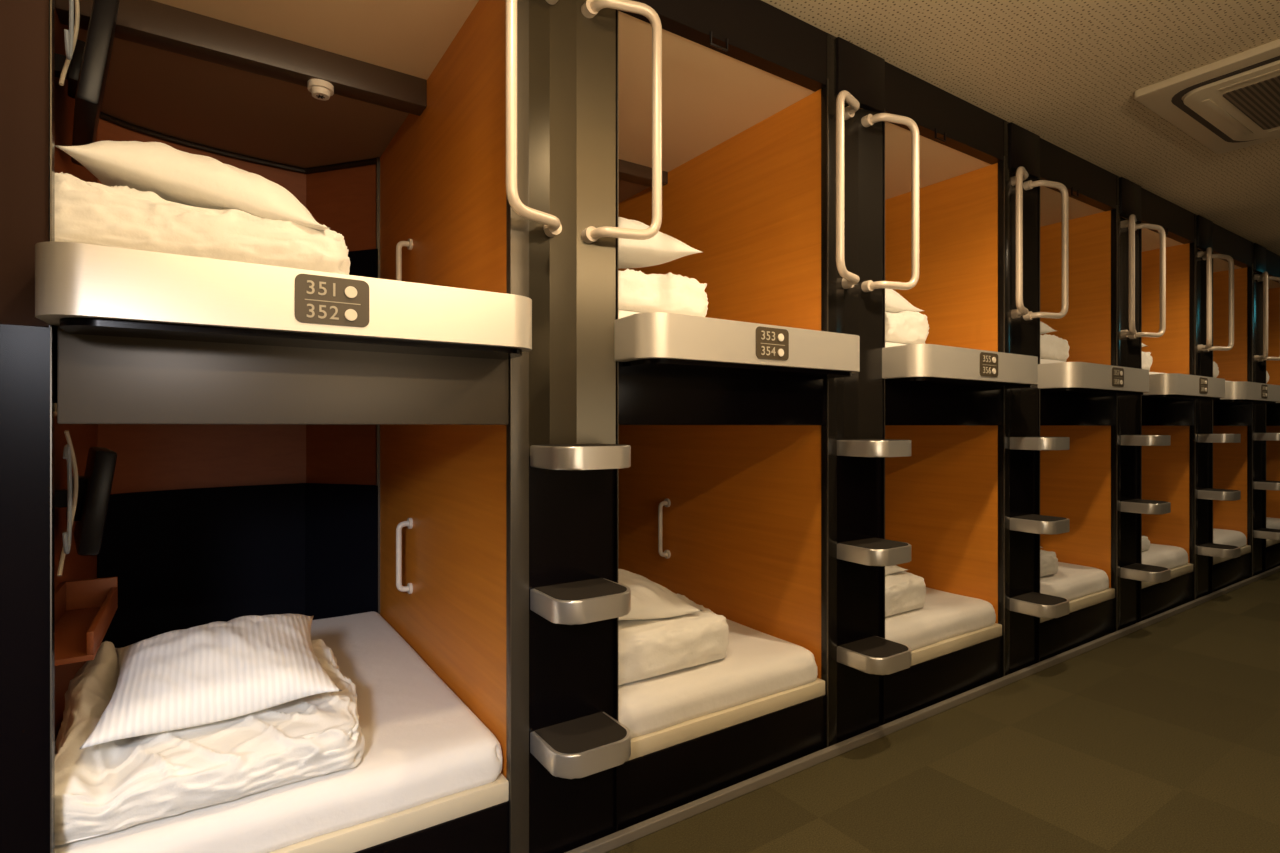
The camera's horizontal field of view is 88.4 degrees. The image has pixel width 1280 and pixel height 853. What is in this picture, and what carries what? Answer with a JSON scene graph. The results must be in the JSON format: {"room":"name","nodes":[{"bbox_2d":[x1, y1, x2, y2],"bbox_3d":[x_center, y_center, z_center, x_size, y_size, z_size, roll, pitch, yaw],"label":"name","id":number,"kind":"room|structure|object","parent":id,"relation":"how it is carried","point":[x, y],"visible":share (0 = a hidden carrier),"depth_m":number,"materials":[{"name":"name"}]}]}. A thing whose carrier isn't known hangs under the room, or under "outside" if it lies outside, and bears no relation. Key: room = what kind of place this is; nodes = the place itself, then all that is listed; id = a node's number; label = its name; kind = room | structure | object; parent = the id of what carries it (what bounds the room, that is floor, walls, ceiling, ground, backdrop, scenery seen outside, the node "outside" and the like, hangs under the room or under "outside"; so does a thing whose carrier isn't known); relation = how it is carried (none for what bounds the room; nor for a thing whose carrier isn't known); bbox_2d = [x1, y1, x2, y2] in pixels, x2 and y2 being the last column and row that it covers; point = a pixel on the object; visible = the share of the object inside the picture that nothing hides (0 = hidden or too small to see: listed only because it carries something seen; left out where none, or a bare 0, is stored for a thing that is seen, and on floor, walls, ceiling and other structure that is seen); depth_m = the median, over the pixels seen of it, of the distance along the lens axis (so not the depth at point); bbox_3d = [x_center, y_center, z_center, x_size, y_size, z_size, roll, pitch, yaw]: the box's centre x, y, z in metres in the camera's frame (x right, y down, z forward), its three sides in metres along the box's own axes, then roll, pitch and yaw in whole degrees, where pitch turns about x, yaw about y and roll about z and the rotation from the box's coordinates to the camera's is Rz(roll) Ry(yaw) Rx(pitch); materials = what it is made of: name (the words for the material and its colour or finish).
{"room":"dormitory","nodes":[
{"label":"dormitory","id":0,"kind":"room"},
{"bbox_2d":[55,342,56,402],"bbox_3d":[1.247,-0.110,4.708,10.500,2.360,0.040,0,0,-34],"label":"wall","id":1,"kind":"structure","parent":0,"point":[55,342],"depth_m":2.42,"materials":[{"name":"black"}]},
{"bbox_2d":[35,0,531,424],"bbox_3d":[-1.103,-0.646,1.929,0.938,1.284,1.856,0,0,-34],"label":"capsule","id":2,"kind":"object","parent":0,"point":[405,160],"visible":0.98,"depth_m":1.70,"materials":[{"name":"orange wood"}]},
{"bbox_2d":[55,0,119,166],"bbox_3d":[-1.328,-0.860,1.569,0.128,0.325,0.534,0,0,-42],"label":"wall monitor","id":3,"kind":"object","parent":2,"relation":"attached to","point":[85,65],"visible":0.98,"depth_m":1.44,"materials":[{"name":"black plastic"}]},
{"bbox_2d":[307,79,333,99],"bbox_3d":[-0.963,-1.012,1.984,0.072,0.036,0.072,0,0,-34],"label":"smoke detector","id":4,"kind":"object","parent":2,"relation":"attached to","point":[320,89],"visible":1,"depth_m":1.97,"materials":[{"name":"beige plastic"}]},
{"bbox_3d":[-1.057,-0.275,1.861,0.896,0.086,1.338,0,0,-34],"label":"mattress","id":5,"kind":"object","parent":2,"relation":"on","visible":0},
{"bbox_2d":[55,172,349,274],"bbox_3d":[-0.949,-0.389,1.429,0.574,0.149,0.458,0,0,-34],"label":"duvet","id":6,"kind":"object","parent":5,"relation":"on","point":[93,213],"visible":0.52,"depth_m":1.24,"materials":[{"name":"white fabric"}]},
{"bbox_2d":[55,141,328,229],"bbox_3d":[-0.920,-0.488,1.413,0.441,0.160,0.380,0,0,-30],"label":"pillow","id":7,"kind":"object","parent":6,"relation":"on","point":[175,175],"visible":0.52,"depth_m":1.27,"materials":[{"name":"white fabric"}]},
{"bbox_2d":[605,571,1279,852],"bbox_3d":[2.312,1.090,3.111,10.500,0.040,3.800,0,0,-34],"label":"floor","id":8,"kind":"structure","parent":0,"point":[1163,736],"depth_m":2.04,"materials":[{"name":"carpet"}]},
{"bbox_2d":[0,0,54,852],"bbox_3d":[-1.107,-0.110,1.026,0.294,2.356,0.053,0,0,-34],"label":"column","id":9,"kind":"structure","parent":8,"relation":"on","point":[27,27],"depth_m":1.08,"materials":[{"name":"brown metal"}]},
{"bbox_2d":[55,403,508,852],"bbox_3d":[-1.149,0.514,1.997,0.938,1.108,1.692,0,0,-34],"label":"capsule","id":10,"kind":"object","parent":8,"relation":"on","point":[205,523],"visible":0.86,"depth_m":2.40,"materials":[{"name":"orange wood"}]},
{"bbox_2d":[55,430,116,575],"bbox_3d":[-1.297,0.160,1.526,0.122,0.304,0.468,0,0,-42],"label":"wall monitor","id":11,"kind":"object","parent":10,"relation":"attached to","point":[86,498],"visible":0.99,"depth_m":1.46,"materials":[{"name":"black plastic"}]},
{"bbox_2d":[55,577,117,665],"bbox_3d":[-1.312,0.443,1.529,0.115,0.085,0.470,0,0,-34],"label":"shelf","id":12,"kind":"object","parent":10,"relation":"attached to","point":[85,610],"visible":0.8,"depth_m":1.60,"materials":[{"name":"brown wood"}]},
{"bbox_2d":[55,611,501,852],"bbox_3d":[-1.057,0.793,1.861,0.896,0.123,1.339,0,0,-34],"label":"mattress","id":13,"kind":"object","parent":10,"relation":"on","point":[423,744],"visible":0.49,"depth_m":1.47,"materials":[{"name":"white fabric"}]},
{"bbox_2d":[55,638,364,845],"bbox_3d":[-0.955,0.624,1.483,0.572,0.222,0.560,0,0,-34],"label":"duvet","id":14,"kind":"object","parent":13,"relation":"on","point":[115,785],"visible":0.82,"depth_m":1.29,"materials":[{"name":"white fabric"}]},
{"bbox_2d":[80,614,341,748],"bbox_3d":[-0.965,0.538,1.519,0.440,0.148,0.499,0,0,-33],"label":"pillow","id":15,"kind":"object","parent":14,"relation":"on","point":[212,672],"visible":1,"depth_m":1.39,"materials":[{"name":"fabric"}]},
{"bbox_2d":[506,0,661,852],"bbox_3d":[-0.132,-0.110,1.586,0.420,2.356,0.205,0,0,-34],"label":"column","id":16,"kind":"structure","parent":8,"relation":"on","point":[566,742],"depth_m":1.62,"materials":[{"name":"grey metal"}]},
{"bbox_2d":[618,425,825,830],"bbox_3d":[-0.233,0.514,2.608,0.938,1.108,1.692,0,0,-34],"label":"capsule","id":17,"kind":"object","parent":8,"relation":"on","point":[726,519],"visible":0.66,"depth_m":2.37,"materials":[{"name":"orange wood"}]},
{"bbox_2d":[618,619,817,737],"bbox_3d":[-0.142,0.793,2.471,0.896,0.124,1.338,0,0,-34],"label":"mattress","id":18,"kind":"object","parent":17,"relation":"on","point":[757,664],"visible":0.21,"depth_m":1.96,"materials":[{"name":"white fabric"}]},
{"bbox_2d":[618,594,728,685],"bbox_3d":[-0.073,0.649,2.121,0.588,0.172,0.521,0,0,-34],"label":"duvet","id":19,"kind":"object","parent":18,"relation":"on","point":[647,648],"visible":0.34,"depth_m":1.95,"materials":[{"name":"white fabric"}]},
{"bbox_2d":[618,569,701,619],"bbox_3d":[-0.097,0.527,2.092,0.441,0.127,0.398,0,0,-37],"label":"pillow","id":20,"kind":"object","parent":19,"relation":"on","point":[650,599],"visible":0.39,"depth_m":2.03,"materials":[{"name":"white fabric"}]},
{"bbox_2d":[821,33,918,747],"bbox_3d":[0.783,-0.110,2.196,0.420,2.356,0.205,0,0,-34],"label":"column","id":21,"kind":"structure","parent":8,"relation":"on","point":[856,655],"depth_m":2.23,"materials":[{"name":"black metal"}]},
{"bbox_2d":[565,566,1279,852],"bbox_3d":[2.204,1.056,3.192,8.190,0.028,0.022,0,0,-34],"label":"baseboard","id":22,"kind":"structure","parent":8,"relation":"on","point":[634,832],"depth_m":2.17,"materials":[{"name":"brown"}]},
{"bbox_2d":[884,425,1002,723],"bbox_3d":[0.682,0.514,3.218,0.938,1.108,1.692,0,0,-34],"label":"capsule","id":23,"kind":"object","parent":8,"relation":"on","point":[941,499],"visible":0.15,"depth_m":2.89,"materials":[{"name":"orange wood"}]},
{"bbox_2d":[885,587,995,650],"bbox_3d":[0.772,0.793,3.082,0.896,0.123,1.337,0,0,-34],"label":"mattress","id":24,"kind":"object","parent":23,"relation":"on","point":[943,615],"visible":0.19,"depth_m":2.60,"materials":[{"name":"white fabric"}]},
{"bbox_2d":[885,571,925,616],"bbox_3d":[0.820,0.650,2.718,0.538,0.170,0.518,0,0,-34],"label":"duvet","id":25,"kind":"object","parent":24,"relation":"on","point":[905,591],"visible":0.15,"depth_m":2.57,"materials":[{"name":"white fabric"}]},
{"bbox_2d":[885,565,907,574],"bbox_3d":[0.797,0.533,2.689,0.441,0.125,0.398,0,0,-37],"label":"pillow","id":26,"kind":"object","parent":25,"relation":"on","point":[894,568],"visible":0.02,"depth_m":2.63,"materials":[{"name":"white fabric"}]},
{"bbox_2d":[998,120,1069,676],"bbox_3d":[1.698,-0.110,2.807,0.420,2.356,0.205,0,0,-34],"label":"column","id":27,"kind":"structure","parent":8,"relation":"on","point":[1021,604],"depth_m":2.82,"materials":[{"name":"black metal"}]},
{"bbox_2d":[1040,426,1115,661],"bbox_3d":[1.597,0.514,3.829,0.938,1.108,1.692,0,0,-34],"label":"capsule","id":28,"kind":"object","parent":8,"relation":"on","point":[1075,482],"visible":0.16,"depth_m":3.47,"materials":[{"name":"orange wood"}]},
{"bbox_2d":[1040,562,1108,600],"bbox_3d":[1.688,0.793,3.692,0.896,0.124,1.338,0,0,-34],"label":"mattress","id":29,"kind":"object","parent":28,"relation":"on","point":[1070,582],"visible":0.16,"depth_m":3.23,"materials":[{"name":"white fabric"}]},
{"bbox_2d":[1040,550,1058,576],"bbox_3d":[1.740,0.665,3.330,0.545,0.139,0.517,0,0,-34],"label":"duvet","id":30,"kind":"object","parent":29,"relation":"on","point":[1049,565],"visible":0.08,"depth_m":3.21,"materials":[{"name":"white fabric"}]},
{"bbox_2d":[1111,175,1170,630],"bbox_3d":[2.614,-0.110,3.417,0.420,2.356,0.205,0,0,-34],"label":"column","id":31,"kind":"structure","parent":8,"relation":"on","point":[1128,572],"depth_m":3.43,"materials":[{"name":"black metal"}]},
{"bbox_2d":[1141,426,1193,620],"bbox_3d":[2.512,0.514,4.439,0.938,1.108,1.692,0,0,-34],"label":"capsule","id":32,"kind":"object","parent":8,"relation":"on","point":[1165,469],"visible":0.1,"depth_m":4.06,"materials":[{"name":"orange wood"}]},
{"bbox_2d":[1142,543,1187,569],"bbox_3d":[2.603,0.793,4.302,0.896,0.124,1.339,0,0,-34],"label":"mattress","id":33,"kind":"object","parent":32,"relation":"on","point":[1171,557],"visible":0.11,"depth_m":3.85,"materials":[{"name":"white fabric"}]},
{"bbox_2d":[1142,536,1150,550],"bbox_3d":[2.670,0.673,3.949,0.575,0.124,0.515,0,0,-34],"label":"duvet","id":34,"kind":"object","parent":33,"relation":"on","point":[1146,545],"visible":0.09,"depth_m":3.85,"materials":[{"name":"white fabric"}]},
{"bbox_2d":[1190,214,1240,599],"bbox_3d":[3.529,-0.110,4.028,0.420,2.356,0.205,0,0,-34],"label":"column","id":35,"kind":"structure","parent":8,"relation":"on","point":[1203,549],"depth_m":4.03,"materials":[{"name":"black metal"}]},
{"bbox_2d":[1213,426,1250,591],"bbox_3d":[3.427,0.514,5.050,0.938,1.108,1.692,0,0,-34],"label":"capsule","id":36,"kind":"object","parent":8,"relation":"on","point":[1229,459],"visible":0.13,"depth_m":4.66,"materials":[{"name":"orange wood"}]},
{"bbox_2d":[1213,528,1246,547],"bbox_3d":[3.518,0.793,4.913,0.896,0.124,1.338,0,0,-34],"label":"mattress","id":37,"kind":"object","parent":36,"relation":"on","point":[1220,536],"visible":0.07,"depth_m":4.49,"materials":[{"name":"white fabric"}]},
{"bbox_2d":[1247,242,1279,576],"bbox_3d":[4.444,-0.110,4.638,0.420,2.356,0.205,0,0,-34],"label":"column","id":38,"kind":"structure","parent":8,"relation":"on","point":[1257,283],"depth_m":4.61,"materials":[{"name":"black metal"}]},
{"bbox_2d":[1266,426,1279,570],"bbox_3d":[4.342,0.514,5.660,0.938,1.108,1.692,0,0,-34],"label":"capsule","id":39,"kind":"object","parent":8,"relation":"on","point":[1272,447],"visible":0.07,"depth_m":5.30,"materials":[{"name":"orange wood"}]},
{"bbox_2d":[1266,517,1279,528],"bbox_3d":[4.433,0.793,5.523,0.896,0.123,1.339,0,0,-34],"label":"mattress","id":40,"kind":"object","parent":39,"relation":"on","point":[1272,523],"visible":0.04,"depth_m":5.04,"materials":[{"name":"white fabric"}]},
{"bbox_2d":[860,62,1037,425],"bbox_3d":[0.727,-0.646,3.150,0.938,1.284,1.856,0,0,-34],"label":"capsule","id":41,"kind":"object","parent":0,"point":[959,376],"visible":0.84,"depth_m":2.75,"materials":[{"name":"orange wood"}]},
{"bbox_2d":[885,342,906,346],"bbox_3d":[0.772,-0.276,3.082,0.896,0.087,1.337,0,0,-34],"label":"mattress","id":42,"kind":"object","parent":41,"relation":"on","point":[887,344],"visible":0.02,"depth_m":2.40,"materials":[{"name":"white fabric"}]},
{"bbox_2d":[885,311,929,344],"bbox_3d":[0.848,-0.391,2.639,0.476,0.152,0.440,0,0,-34],"label":"duvet","id":43,"kind":"object","parent":42,"relation":"on","point":[903,327],"visible":0.23,"depth_m":2.51,"materials":[{"name":"white fabric"}]},
{"bbox_2d":[885,288,923,312],"bbox_3d":[0.862,-0.513,2.636,0.431,0.144,0.359,0,0,-37],"label":"pillow","id":44,"kind":"object","parent":43,"relation":"on","point":[894,302],"visible":0.09,"depth_m":2.55,"materials":[{"name":"white fabric"}]},
{"bbox_2d":[762,0,1279,255],"bbox_3d":[2.312,-1.310,3.111,10.500,0.040,3.800,0,0,-34],"label":"ceiling","id":45,"kind":"structure","parent":0,"point":[1068,73],"depth_m":2.32,"materials":[{"name":"beige paint"}]},
{"bbox_2d":[615,0,859,424],"bbox_3d":[-0.188,-0.646,2.540,0.938,1.284,1.856,0,0,-34],"label":"capsule","id":46,"kind":"object","parent":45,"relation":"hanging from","point":[743,81],"visible":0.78,"depth_m":2.18,"materials":[{"name":"orange wood"}]},
{"bbox_2d":[618,310,638,318],"bbox_3d":[-0.142,-0.275,2.471,0.896,0.086,1.338,0,0,-34],"label":"mattress","id":47,"kind":"object","parent":46,"relation":"on","point":[621,313],"visible":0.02,"depth_m":1.76,"materials":[{"name":"white fabric"}]},
{"bbox_2d":[618,269,708,316],"bbox_3d":[-0.077,-0.390,2.025,0.467,0.149,0.454,0,0,-34],"label":"duvet","id":48,"kind":"object","parent":47,"relation":"on","point":[640,292],"visible":0.3,"depth_m":1.87,"materials":[{"name":"white fabric"}]},
{"bbox_2d":[618,217,701,268],"bbox_3d":[-0.082,-0.553,2.007,0.430,0.139,0.359,0,0,-37],"label":"pillow","id":49,"kind":"object","parent":48,"relation":"on","point":[662,248],"visible":0.36,"depth_m":1.93,"materials":[{"name":"white fabric"}]},
{"bbox_2d":[1012,138,1148,425],"bbox_3d":[1.642,-0.646,3.761,0.938,1.284,1.856,0,0,-34],"label":"capsule","id":50,"kind":"object","parent":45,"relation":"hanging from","point":[1082,390],"visible":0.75,"depth_m":3.36,"materials":[{"name":"orange wood"}]},
{"bbox_2d":[1040,359,1063,363],"bbox_3d":[1.688,-0.276,3.692,0.896,0.087,1.338,0,0,-34],"label":"mattress","id":51,"kind":"object","parent":50,"relation":"on","point":[1042,361],"visible":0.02,"depth_m":3.05,"materials":[{"name":"white fabric"}]},
{"bbox_2d":[1040,334,1069,361],"bbox_3d":[1.793,-0.390,3.273,0.561,0.150,0.447,0,0,-34],"label":"duvet","id":52,"kind":"object","parent":51,"relation":"on","point":[1052,347],"visible":0.1,"depth_m":3.15,"materials":[{"name":"white fabric"}]},
{"bbox_2d":[1040,321,1055,334],"bbox_3d":[1.777,-0.509,3.247,0.430,0.140,0.359,0,0,-37],"label":"pillow","id":53,"kind":"object","parent":52,"relation":"on","point":[1044,328],"visible":0.02,"depth_m":3.19,"materials":[{"name":"white fabric"}]},
{"bbox_2d":[1122,188,1224,425],"bbox_3d":[2.557,-0.646,4.371,0.938,1.284,1.856,0,0,-34],"label":"capsule","id":54,"kind":"object","parent":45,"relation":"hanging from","point":[1171,396],"visible":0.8,"depth_m":4.01,"materials":[{"name":"orange wood"}]},
{"bbox_3d":[2.603,-0.275,4.303,0.896,0.087,1.338,0,0,-34],"label":"mattress","id":55,"kind":"object","parent":54,"relation":"on","visible":0},
{"bbox_2d":[1142,351,1152,370],"bbox_3d":[2.674,-0.388,3.864,0.487,0.146,0.441,0,0,-34],"label":"duvet","id":56,"kind":"object","parent":55,"relation":"on","point":[1147,360],"visible":0.05,"depth_m":3.77,"materials":[{"name":"white fabric"}]},
{"bbox_2d":[1134,39,1279,153],"bbox_3d":[2.552,-1.268,2.400,0.950,0.045,0.950,0,0,-34],"label":"air conditioner","id":57,"kind":"object","parent":45,"relation":"attached to","point":[1231,103],"visible":1,"depth_m":2.52,"materials":[{"name":"beige plastic"}]},
{"bbox_2d":[1223,76,1279,129],"bbox_3d":[2.552,-1.248,2.400,0.530,0.005,0.530,0,0,-34],"label":"grille","id":58,"kind":"object","parent":57,"relation":"attached to","point":[1257,103],"depth_m":2.53,"materials":[{"name":"beige plastic"}]},
{"bbox_2d":[1199,223,1279,425],"bbox_3d":[3.472,-0.646,4.981,0.938,1.284,1.856,0,0,-34],"label":"capsule","id":59,"kind":"object","parent":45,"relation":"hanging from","point":[1234,409],"visible":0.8,"depth_m":4.57,"materials":[{"name":"orange wood"}]},
{"bbox_3d":[3.518,-0.275,4.914,0.896,0.086,1.336,0,0,-34],"label":"mattress","id":60,"kind":"object","parent":59,"relation":"on","visible":0},
{"bbox_2d":[1213,362,1218,377],"bbox_3d":[3.592,-0.388,4.469,0.483,0.146,0.440,0,0,-34],"label":"duvet","id":61,"kind":"object","parent":60,"relation":"on","point":[1215,366],"visible":0.02,"depth_m":4.36,"materials":[{"name":"white fabric"}]},
{"bbox_2d":[1255,249,1279,425],"bbox_3d":[4.387,-0.646,5.592,0.938,1.284,1.856,0,0,-34],"label":"capsule","id":62,"kind":"object","parent":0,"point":[1272,259],"visible":0.04,"depth_m":5.29,"materials":[{"name":"orange wood"}]},
{"bbox_3d":[4.433,-0.275,5.524,0.896,0.086,1.338,0,0,-34],"label":"mattress","id":63,"kind":"object","parent":62,"relation":"on","visible":0},
{"bbox_2d":[1266,371,1269,383],"bbox_3d":[4.507,-0.390,5.081,0.473,0.151,0.440,0,0,-34],"label":"duvet","id":64,"kind":"object","parent":63,"relation":"on","point":[1267,374],"visible":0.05,"depth_m":5.00,"materials":[{"name":"white fabric"}]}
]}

